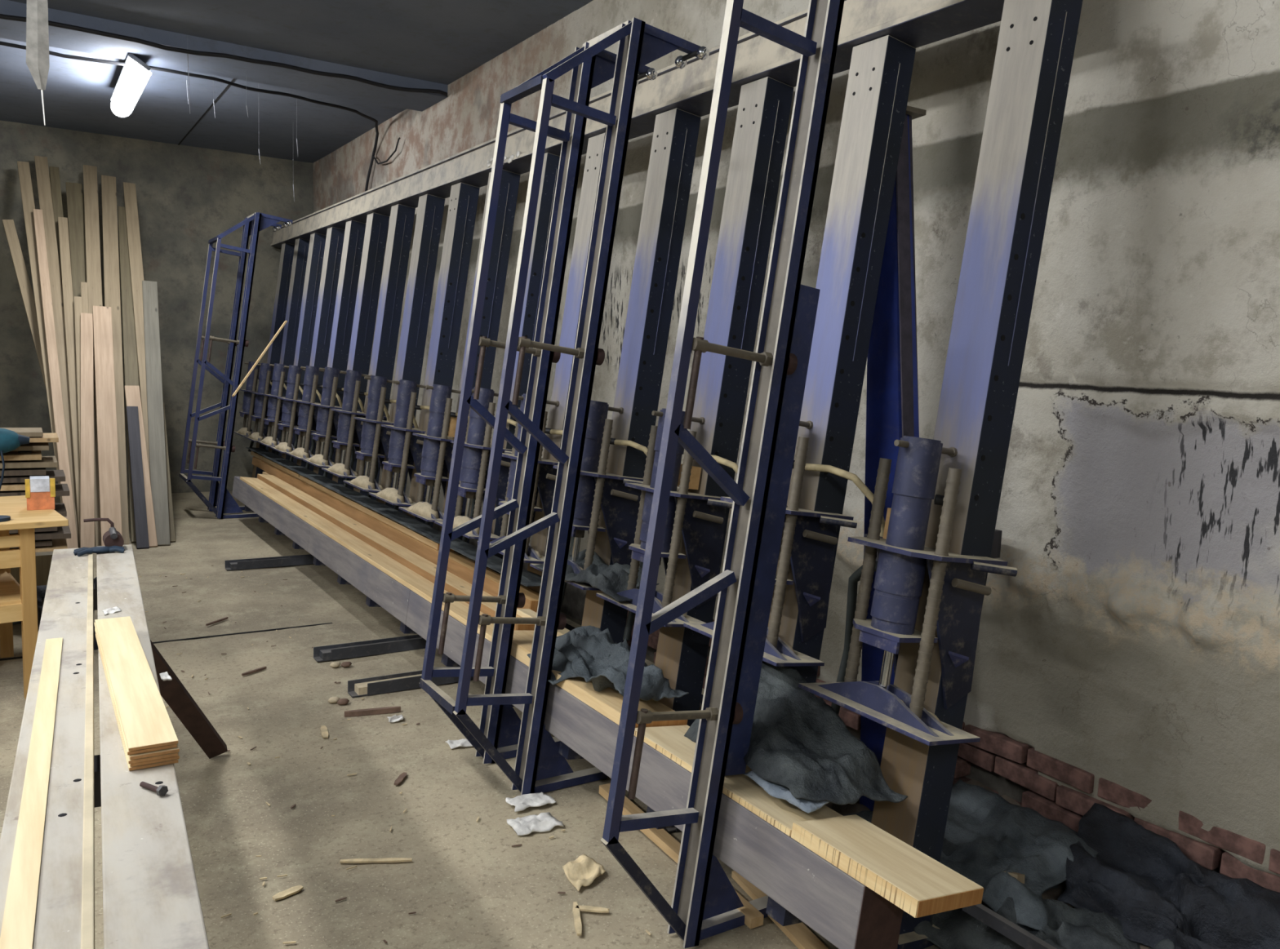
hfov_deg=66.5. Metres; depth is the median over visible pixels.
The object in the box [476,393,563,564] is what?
jack
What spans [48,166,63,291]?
leaning board
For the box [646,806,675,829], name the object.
bracket
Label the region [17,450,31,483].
rack
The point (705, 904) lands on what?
frame
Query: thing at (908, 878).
board
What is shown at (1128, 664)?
wall
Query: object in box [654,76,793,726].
post
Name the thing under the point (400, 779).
chip
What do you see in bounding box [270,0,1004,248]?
beam
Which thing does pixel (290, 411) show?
jack
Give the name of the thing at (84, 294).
leaning board
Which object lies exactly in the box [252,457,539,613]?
board
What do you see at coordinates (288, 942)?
chip
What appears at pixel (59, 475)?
plank
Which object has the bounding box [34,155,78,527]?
leaning board
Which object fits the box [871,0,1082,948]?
post
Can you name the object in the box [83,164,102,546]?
leaning board
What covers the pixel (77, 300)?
leaning board
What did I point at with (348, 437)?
jack
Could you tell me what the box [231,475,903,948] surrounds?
beam
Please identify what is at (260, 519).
bracket
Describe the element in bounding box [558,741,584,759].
bracket
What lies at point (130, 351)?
leaning board
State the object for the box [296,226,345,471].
post
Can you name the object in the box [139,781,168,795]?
bolt
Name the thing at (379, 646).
channel
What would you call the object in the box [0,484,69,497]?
plank
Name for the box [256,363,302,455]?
jack
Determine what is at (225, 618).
stick
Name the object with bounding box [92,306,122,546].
leaning board
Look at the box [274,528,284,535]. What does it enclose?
bracket
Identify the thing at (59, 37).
beam
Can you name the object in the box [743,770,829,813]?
sheet
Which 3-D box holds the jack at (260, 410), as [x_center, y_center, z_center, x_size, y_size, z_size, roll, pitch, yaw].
[-3.670,-0.617,9.664,0.376,0.967,0.658,-2,8,-32]
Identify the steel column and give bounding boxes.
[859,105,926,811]
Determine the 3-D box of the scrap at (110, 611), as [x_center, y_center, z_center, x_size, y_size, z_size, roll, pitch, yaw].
[-1.560,0.403,2.876,0.038,0.017,0.067,5,7,24]
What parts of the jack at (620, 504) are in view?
piston rod, guide plate, threaded rod, mounting plate, cheek plate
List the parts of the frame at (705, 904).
screw handle, screw handle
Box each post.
[252,243,294,478]
[268,238,310,457]
[281,232,326,463]
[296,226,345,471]
[313,220,366,479]
[332,212,389,489]
[353,204,415,501]
[377,194,444,512]
[406,182,479,527]
[440,169,520,557]
[486,152,559,574]
[524,133,605,594]
[581,108,701,644]
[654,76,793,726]
[724,284,820,776]
[768,35,915,683]
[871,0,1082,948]
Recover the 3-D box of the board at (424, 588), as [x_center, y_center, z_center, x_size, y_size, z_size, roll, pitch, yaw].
[-2.010,0.364,6.370,0.149,0.042,5.476,-2,8,-32]
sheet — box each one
[526,648,593,685]
[533,549,658,601]
[555,625,688,701]
[684,661,907,804]
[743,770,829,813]
[843,810,1173,948]
[939,778,1098,930]
[1057,803,1279,948]
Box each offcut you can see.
[599,783,764,928]
[731,871,828,948]
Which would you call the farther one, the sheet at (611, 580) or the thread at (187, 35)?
the thread at (187, 35)
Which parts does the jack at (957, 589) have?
threaded rod, piston rod, cheek plate, guide plate, mounting plate, threaded rod, cheek plate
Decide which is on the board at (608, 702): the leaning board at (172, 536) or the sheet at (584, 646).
the sheet at (584, 646)
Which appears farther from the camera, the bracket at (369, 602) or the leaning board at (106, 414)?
the leaning board at (106, 414)
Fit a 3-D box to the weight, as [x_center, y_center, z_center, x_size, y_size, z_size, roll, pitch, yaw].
[-2.038,0.228,3.713,0.128,0.118,0.102,-2,8,-32]
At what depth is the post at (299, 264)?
9.62 m
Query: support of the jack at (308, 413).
attached to the post at (354, 233)
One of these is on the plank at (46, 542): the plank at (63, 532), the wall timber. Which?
the plank at (63, 532)
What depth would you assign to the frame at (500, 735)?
3.54 m
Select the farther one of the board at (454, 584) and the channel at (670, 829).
the board at (454, 584)
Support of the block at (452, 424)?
on the jack at (437, 448)
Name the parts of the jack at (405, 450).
threaded rod, piston rod, guide plate, mounting plate, threaded rod, cheek plate, cheek plate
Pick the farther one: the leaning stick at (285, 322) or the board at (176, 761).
the leaning stick at (285, 322)
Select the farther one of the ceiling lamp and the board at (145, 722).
the ceiling lamp
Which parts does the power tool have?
power cord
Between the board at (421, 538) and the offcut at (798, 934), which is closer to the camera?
the offcut at (798, 934)
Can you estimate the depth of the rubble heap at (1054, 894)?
3.41 m
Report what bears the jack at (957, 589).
attached to the post at (1037, 40)
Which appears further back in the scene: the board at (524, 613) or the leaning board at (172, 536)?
the leaning board at (172, 536)
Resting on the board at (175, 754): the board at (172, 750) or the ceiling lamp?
the board at (172, 750)
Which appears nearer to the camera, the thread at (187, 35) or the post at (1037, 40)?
the post at (1037, 40)
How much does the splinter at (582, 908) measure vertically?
0.006 m
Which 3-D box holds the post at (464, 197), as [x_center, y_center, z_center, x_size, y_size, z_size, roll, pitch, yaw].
[-1.315,-0.495,6.231,0.509,2.679,0.240,-2,8,-32]
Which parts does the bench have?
raking leg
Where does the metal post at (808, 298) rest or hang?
on the board at (671, 742)
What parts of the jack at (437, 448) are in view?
threaded rod, piston rod, guide plate, mounting plate, threaded rod, cheek plate, cheek plate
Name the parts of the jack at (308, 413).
threaded rod, piston rod, guide plate, threaded rod, cheek plate, mounting plate, cheek plate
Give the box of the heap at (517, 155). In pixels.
[487,151,519,167]
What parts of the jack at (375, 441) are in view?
threaded rod, piston rod, guide plate, threaded rod, cheek plate, mounting plate, cheek plate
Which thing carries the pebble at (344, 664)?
on the floor
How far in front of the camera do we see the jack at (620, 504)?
4.11 m
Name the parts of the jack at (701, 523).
threaded rod, guide plate, cheek plate, mounting plate, threaded rod, cheek plate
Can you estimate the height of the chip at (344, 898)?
0.003 m
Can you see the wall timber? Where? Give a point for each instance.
(996, 548)
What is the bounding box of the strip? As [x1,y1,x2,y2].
[26,0,49,125]
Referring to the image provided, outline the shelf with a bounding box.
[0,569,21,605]
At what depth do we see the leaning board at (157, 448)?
8.23 m
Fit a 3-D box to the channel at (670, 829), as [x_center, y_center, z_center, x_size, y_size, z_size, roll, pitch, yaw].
[0.244,1.181,3.453,0.470,0.058,0.080,-2,8,-32]
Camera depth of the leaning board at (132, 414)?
7.79 m
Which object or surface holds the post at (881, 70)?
on the floor
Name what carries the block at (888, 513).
on the jack at (957, 589)
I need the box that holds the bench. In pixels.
[0,544,227,948]
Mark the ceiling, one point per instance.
(442, 42)
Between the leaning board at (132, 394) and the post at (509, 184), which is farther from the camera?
the leaning board at (132, 394)
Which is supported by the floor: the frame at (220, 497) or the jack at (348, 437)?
the frame at (220, 497)
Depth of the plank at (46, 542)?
5.95 m
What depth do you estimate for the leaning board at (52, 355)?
8.02 m
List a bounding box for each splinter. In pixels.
[339,857,412,863]
[572,902,582,935]
[576,905,608,913]
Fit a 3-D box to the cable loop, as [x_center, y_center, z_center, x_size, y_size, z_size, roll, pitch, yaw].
[-2.211,-2.791,8.495,0.018,0.151,0.760,-2,8,-32]
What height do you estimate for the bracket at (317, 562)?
0.218 m
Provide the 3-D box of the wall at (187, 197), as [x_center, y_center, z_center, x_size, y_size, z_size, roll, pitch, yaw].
[-6.613,-1.528,9.066,7.000,3.600,0.046,-2,8,-32]
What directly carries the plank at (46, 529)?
on the plank at (63, 532)
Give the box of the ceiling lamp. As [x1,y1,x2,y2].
[110,53,151,117]
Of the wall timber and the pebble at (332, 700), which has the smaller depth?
the wall timber
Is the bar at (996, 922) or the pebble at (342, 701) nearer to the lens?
the bar at (996, 922)
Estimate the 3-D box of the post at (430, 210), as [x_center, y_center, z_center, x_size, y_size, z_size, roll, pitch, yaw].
[-1.632,-0.566,6.728,0.509,2.679,0.240,-2,8,-32]
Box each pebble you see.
[327,697,340,703]
[329,662,341,667]
[337,698,349,705]
[341,662,351,667]
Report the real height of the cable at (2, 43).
0.710 m
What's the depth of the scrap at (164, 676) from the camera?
2.33 m
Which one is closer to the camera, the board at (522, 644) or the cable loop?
the board at (522, 644)
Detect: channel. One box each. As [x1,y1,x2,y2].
[224,554,313,570]
[313,634,426,662]
[347,666,473,697]
[663,827,679,833]
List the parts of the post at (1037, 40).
plate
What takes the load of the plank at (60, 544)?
on the rack
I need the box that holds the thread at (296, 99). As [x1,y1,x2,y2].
[296,98,297,152]
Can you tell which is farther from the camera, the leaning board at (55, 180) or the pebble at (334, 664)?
the leaning board at (55, 180)
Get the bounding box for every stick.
[205,617,227,626]
[231,320,287,396]
[241,666,266,675]
[344,706,400,717]
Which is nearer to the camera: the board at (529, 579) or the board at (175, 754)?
the board at (175, 754)
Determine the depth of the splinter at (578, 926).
2.78 m
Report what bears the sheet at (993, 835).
on the sheet at (1067, 927)
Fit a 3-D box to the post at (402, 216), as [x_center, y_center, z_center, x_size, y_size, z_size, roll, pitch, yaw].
[-1.949,-0.637,7.225,0.509,2.679,0.240,-2,8,-32]
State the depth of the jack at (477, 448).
5.10 m
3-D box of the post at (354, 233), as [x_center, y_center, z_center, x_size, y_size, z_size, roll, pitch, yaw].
[-2.583,-0.779,8.220,0.509,2.679,0.240,-2,8,-32]
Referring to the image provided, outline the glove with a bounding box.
[73,546,124,556]
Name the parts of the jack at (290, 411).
threaded rod, piston rod, guide plate, mounting plate, threaded rod, cheek plate, cheek plate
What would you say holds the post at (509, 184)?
on the floor
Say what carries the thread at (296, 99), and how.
hanging from the ceiling
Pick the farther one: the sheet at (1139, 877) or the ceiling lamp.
the ceiling lamp
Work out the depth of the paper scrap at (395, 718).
4.22 m
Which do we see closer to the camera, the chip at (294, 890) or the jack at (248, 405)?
the chip at (294, 890)
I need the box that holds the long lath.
[0,637,62,948]
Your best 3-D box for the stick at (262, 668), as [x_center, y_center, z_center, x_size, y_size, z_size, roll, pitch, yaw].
[-1.890,0.963,4.785,0.015,0.010,0.140,6,8,29]
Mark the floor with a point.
(466, 885)
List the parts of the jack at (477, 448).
threaded rod, piston rod, guide plate, mounting plate, threaded rod, cheek plate, cheek plate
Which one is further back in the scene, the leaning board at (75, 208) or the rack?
the leaning board at (75, 208)
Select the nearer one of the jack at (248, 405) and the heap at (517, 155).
the heap at (517, 155)
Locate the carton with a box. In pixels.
[25,475,55,510]
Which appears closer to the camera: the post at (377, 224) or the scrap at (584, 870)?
the scrap at (584, 870)
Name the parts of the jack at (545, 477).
threaded rod, guide plate, mounting plate, threaded rod, cheek plate, cheek plate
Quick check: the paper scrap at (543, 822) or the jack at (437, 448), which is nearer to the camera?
the paper scrap at (543, 822)
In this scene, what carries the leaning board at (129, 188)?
on the floor
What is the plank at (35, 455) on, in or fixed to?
on the plank at (46, 461)
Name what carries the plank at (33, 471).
on the plank at (59, 475)
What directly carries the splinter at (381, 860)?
on the floor
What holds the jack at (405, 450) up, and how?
attached to the post at (464, 197)
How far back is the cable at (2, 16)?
6.49 m
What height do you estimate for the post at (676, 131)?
2.679 m
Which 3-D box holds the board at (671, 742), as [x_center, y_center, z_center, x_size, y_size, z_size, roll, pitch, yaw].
[0.268,0.875,2.857,0.224,0.045,0.771,-2,8,-32]
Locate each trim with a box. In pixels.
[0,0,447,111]
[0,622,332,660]
[177,79,235,145]
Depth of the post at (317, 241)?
9.12 m
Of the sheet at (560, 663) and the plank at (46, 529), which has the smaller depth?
the sheet at (560, 663)
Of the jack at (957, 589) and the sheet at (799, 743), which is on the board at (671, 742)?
the sheet at (799, 743)
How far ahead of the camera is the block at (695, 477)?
3.67 m
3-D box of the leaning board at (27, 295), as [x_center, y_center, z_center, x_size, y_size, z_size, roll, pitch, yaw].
[-4.982,-0.872,8.209,2.165,2.641,0.088,9,9,44]
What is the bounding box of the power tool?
[0,428,29,489]
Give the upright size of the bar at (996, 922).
0.035 m
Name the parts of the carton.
white panel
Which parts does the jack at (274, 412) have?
threaded rod, piston rod, guide plate, threaded rod, mounting plate, cheek plate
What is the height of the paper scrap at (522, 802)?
0.027 m
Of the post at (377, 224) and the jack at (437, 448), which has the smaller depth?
the jack at (437, 448)
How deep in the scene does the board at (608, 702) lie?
3.34 m
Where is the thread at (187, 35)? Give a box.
[186,35,190,110]
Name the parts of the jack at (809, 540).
guide plate, mounting plate, threaded rod, cheek plate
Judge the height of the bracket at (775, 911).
0.218 m
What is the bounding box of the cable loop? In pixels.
[373,137,400,164]
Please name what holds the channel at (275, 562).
on the floor
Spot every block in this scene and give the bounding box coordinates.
[447,417,457,437]
[677,464,701,489]
[882,507,891,538]
[1002,871,1024,884]
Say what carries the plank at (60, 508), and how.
on the plank
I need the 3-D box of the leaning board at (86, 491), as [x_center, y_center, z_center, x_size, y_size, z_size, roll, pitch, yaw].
[-4.445,-0.396,7.852,0.094,1.816,1.455,-1,8,-28]
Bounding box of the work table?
[0,495,68,699]
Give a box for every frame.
[178,212,292,519]
[419,17,709,795]
[600,0,844,948]
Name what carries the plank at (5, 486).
on the plank at (61, 490)
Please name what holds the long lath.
on the bench
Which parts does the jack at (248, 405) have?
threaded rod, guide plate, threaded rod, mounting plate, cheek plate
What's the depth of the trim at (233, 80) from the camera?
8.50 m
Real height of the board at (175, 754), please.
0.006 m
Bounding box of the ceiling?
[0,0,593,163]
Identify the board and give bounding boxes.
[2,219,45,386]
[17,161,79,548]
[32,208,78,548]
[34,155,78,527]
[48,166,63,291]
[57,217,79,546]
[65,182,95,545]
[74,296,82,462]
[80,282,88,313]
[80,312,94,547]
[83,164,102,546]
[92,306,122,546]
[93,622,177,755]
[94,616,177,751]
[94,628,177,764]
[95,635,178,771]
[101,174,128,545]
[117,206,138,543]
[123,182,150,477]
[124,386,157,547]
[126,406,149,549]
[128,743,179,759]
[129,752,179,767]
[142,280,170,546]
[163,402,175,542]
[240,476,493,642]
[245,447,542,586]
[250,451,453,551]
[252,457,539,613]
[257,474,534,631]
[510,630,533,666]
[516,608,569,636]
[551,670,687,728]
[634,724,843,836]
[791,814,983,918]
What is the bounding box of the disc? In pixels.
[0,515,10,522]
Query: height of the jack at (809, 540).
0.967 m
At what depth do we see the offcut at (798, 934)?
2.75 m
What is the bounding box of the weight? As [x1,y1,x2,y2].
[83,518,124,546]
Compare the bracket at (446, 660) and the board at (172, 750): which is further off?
the bracket at (446, 660)
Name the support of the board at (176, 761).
on the bench
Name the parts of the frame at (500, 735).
screw handle, screw handle, screw handle, screw handle, hanging arm, hanging arm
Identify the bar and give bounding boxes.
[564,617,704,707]
[962,903,1057,948]
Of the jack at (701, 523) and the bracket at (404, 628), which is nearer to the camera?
the jack at (701, 523)
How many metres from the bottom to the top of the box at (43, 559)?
0.160 m
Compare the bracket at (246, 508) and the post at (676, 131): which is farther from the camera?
the bracket at (246, 508)
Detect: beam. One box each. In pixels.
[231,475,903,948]
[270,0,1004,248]
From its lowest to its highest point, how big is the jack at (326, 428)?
0.967 m
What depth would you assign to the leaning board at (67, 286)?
8.27 m
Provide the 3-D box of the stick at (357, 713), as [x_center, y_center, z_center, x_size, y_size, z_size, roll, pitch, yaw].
[-1.175,1.043,4.296,0.240,0.022,0.022,0,7,-21]
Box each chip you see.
[271,884,303,901]
[283,941,296,944]
[320,725,328,738]
[335,897,346,902]
[394,772,406,785]
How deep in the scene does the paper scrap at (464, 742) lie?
3.98 m
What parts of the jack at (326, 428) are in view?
threaded rod, piston rod, guide plate, threaded rod, cheek plate, mounting plate, cheek plate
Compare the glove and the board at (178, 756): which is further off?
the glove
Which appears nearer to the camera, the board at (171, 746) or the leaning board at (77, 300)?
the board at (171, 746)
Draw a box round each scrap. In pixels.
[102,606,121,615]
[160,671,172,680]
[387,714,404,723]
[445,738,472,749]
[505,791,555,812]
[506,812,564,835]
[562,854,605,891]
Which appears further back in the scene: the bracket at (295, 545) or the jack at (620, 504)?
the bracket at (295, 545)
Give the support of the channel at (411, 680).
on the floor
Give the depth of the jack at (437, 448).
5.59 m
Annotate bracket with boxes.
[244,505,253,511]
[258,515,268,523]
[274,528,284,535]
[292,541,303,549]
[312,556,325,565]
[337,574,350,584]
[365,595,381,607]
[400,622,417,634]
[440,653,459,666]
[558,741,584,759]
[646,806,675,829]
[765,896,802,926]
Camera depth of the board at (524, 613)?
4.31 m
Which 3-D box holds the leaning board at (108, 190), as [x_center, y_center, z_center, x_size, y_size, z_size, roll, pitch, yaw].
[-4.593,-1.161,8.525,0.125,3.166,2.527,-1,8,-29]
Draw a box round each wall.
[0,120,313,497]
[313,0,1279,893]
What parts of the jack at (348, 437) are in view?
threaded rod, piston rod, guide plate, threaded rod, cheek plate, mounting plate, cheek plate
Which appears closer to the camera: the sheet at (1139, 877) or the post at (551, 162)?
the sheet at (1139, 877)
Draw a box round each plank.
[0,427,43,436]
[0,450,41,461]
[0,456,57,468]
[0,467,46,476]
[0,470,65,483]
[0,482,30,491]
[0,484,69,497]
[8,525,71,540]
[8,527,57,533]
[9,538,67,552]
[9,539,52,548]
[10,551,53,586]
[11,442,48,451]
[29,433,58,442]
[53,502,66,516]
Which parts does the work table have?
leg, rail, rail, rail, rail, leg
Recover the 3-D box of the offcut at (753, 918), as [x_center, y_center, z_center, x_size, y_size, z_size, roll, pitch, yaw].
[0.103,1.207,3.164,0.045,0.060,0.901,-2,8,-31]
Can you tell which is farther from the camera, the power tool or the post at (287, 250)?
the post at (287, 250)
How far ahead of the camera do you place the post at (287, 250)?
10.12 m
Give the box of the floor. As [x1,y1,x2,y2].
[0,491,941,948]
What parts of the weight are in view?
bent rod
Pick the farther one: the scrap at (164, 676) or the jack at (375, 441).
the jack at (375, 441)
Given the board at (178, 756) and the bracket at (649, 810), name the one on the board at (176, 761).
the board at (178, 756)
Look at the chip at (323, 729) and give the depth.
4.06 m
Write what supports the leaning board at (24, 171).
on the floor
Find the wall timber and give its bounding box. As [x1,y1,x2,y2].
[863,529,1002,561]
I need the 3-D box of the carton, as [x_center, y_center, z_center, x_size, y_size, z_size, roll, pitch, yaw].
[-2.801,0.086,4.561,0.118,0.144,0.114,-2,8,-32]
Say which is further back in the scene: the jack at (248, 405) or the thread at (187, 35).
the jack at (248, 405)
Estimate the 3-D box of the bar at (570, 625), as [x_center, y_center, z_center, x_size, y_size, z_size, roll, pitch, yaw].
[-0.772,0.750,5.945,0.050,0.060,6.400,-2,8,-32]
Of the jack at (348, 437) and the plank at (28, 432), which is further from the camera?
the jack at (348, 437)
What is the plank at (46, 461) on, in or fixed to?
on the plank at (33, 471)
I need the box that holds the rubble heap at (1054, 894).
[824,779,1150,948]
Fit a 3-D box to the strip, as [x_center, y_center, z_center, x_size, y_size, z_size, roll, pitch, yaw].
[-2.272,-1.931,3.663,0.079,1.200,0.032,-2,8,-32]
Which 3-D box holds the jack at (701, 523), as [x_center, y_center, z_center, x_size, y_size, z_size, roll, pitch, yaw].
[0.134,0.235,3.695,0.376,0.967,0.655,-2,8,-32]
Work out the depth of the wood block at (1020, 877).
2.82 m
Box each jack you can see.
[233,361,271,452]
[244,363,286,449]
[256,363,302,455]
[270,364,321,461]
[284,365,342,469]
[302,367,364,477]
[321,369,389,487]
[342,375,418,497]
[368,379,451,511]
[398,384,490,525]
[434,386,515,555]
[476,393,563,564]
[529,400,648,607]
[595,408,737,641]
[683,421,884,666]
[798,435,1017,746]
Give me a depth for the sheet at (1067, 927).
2.70 m
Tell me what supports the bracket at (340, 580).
attached to the post at (464, 197)
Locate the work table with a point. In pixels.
(18, 602)
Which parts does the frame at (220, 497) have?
screw handle, screw handle, screw handle, screw handle, hanging arm, hanging arm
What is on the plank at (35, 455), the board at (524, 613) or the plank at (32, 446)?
the plank at (32, 446)
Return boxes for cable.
[0,13,447,96]
[0,41,378,191]
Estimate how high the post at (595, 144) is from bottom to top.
2.679 m
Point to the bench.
(151, 900)
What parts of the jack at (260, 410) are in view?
threaded rod, piston rod, guide plate, mounting plate, threaded rod, cheek plate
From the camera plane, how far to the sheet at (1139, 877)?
2.66 m

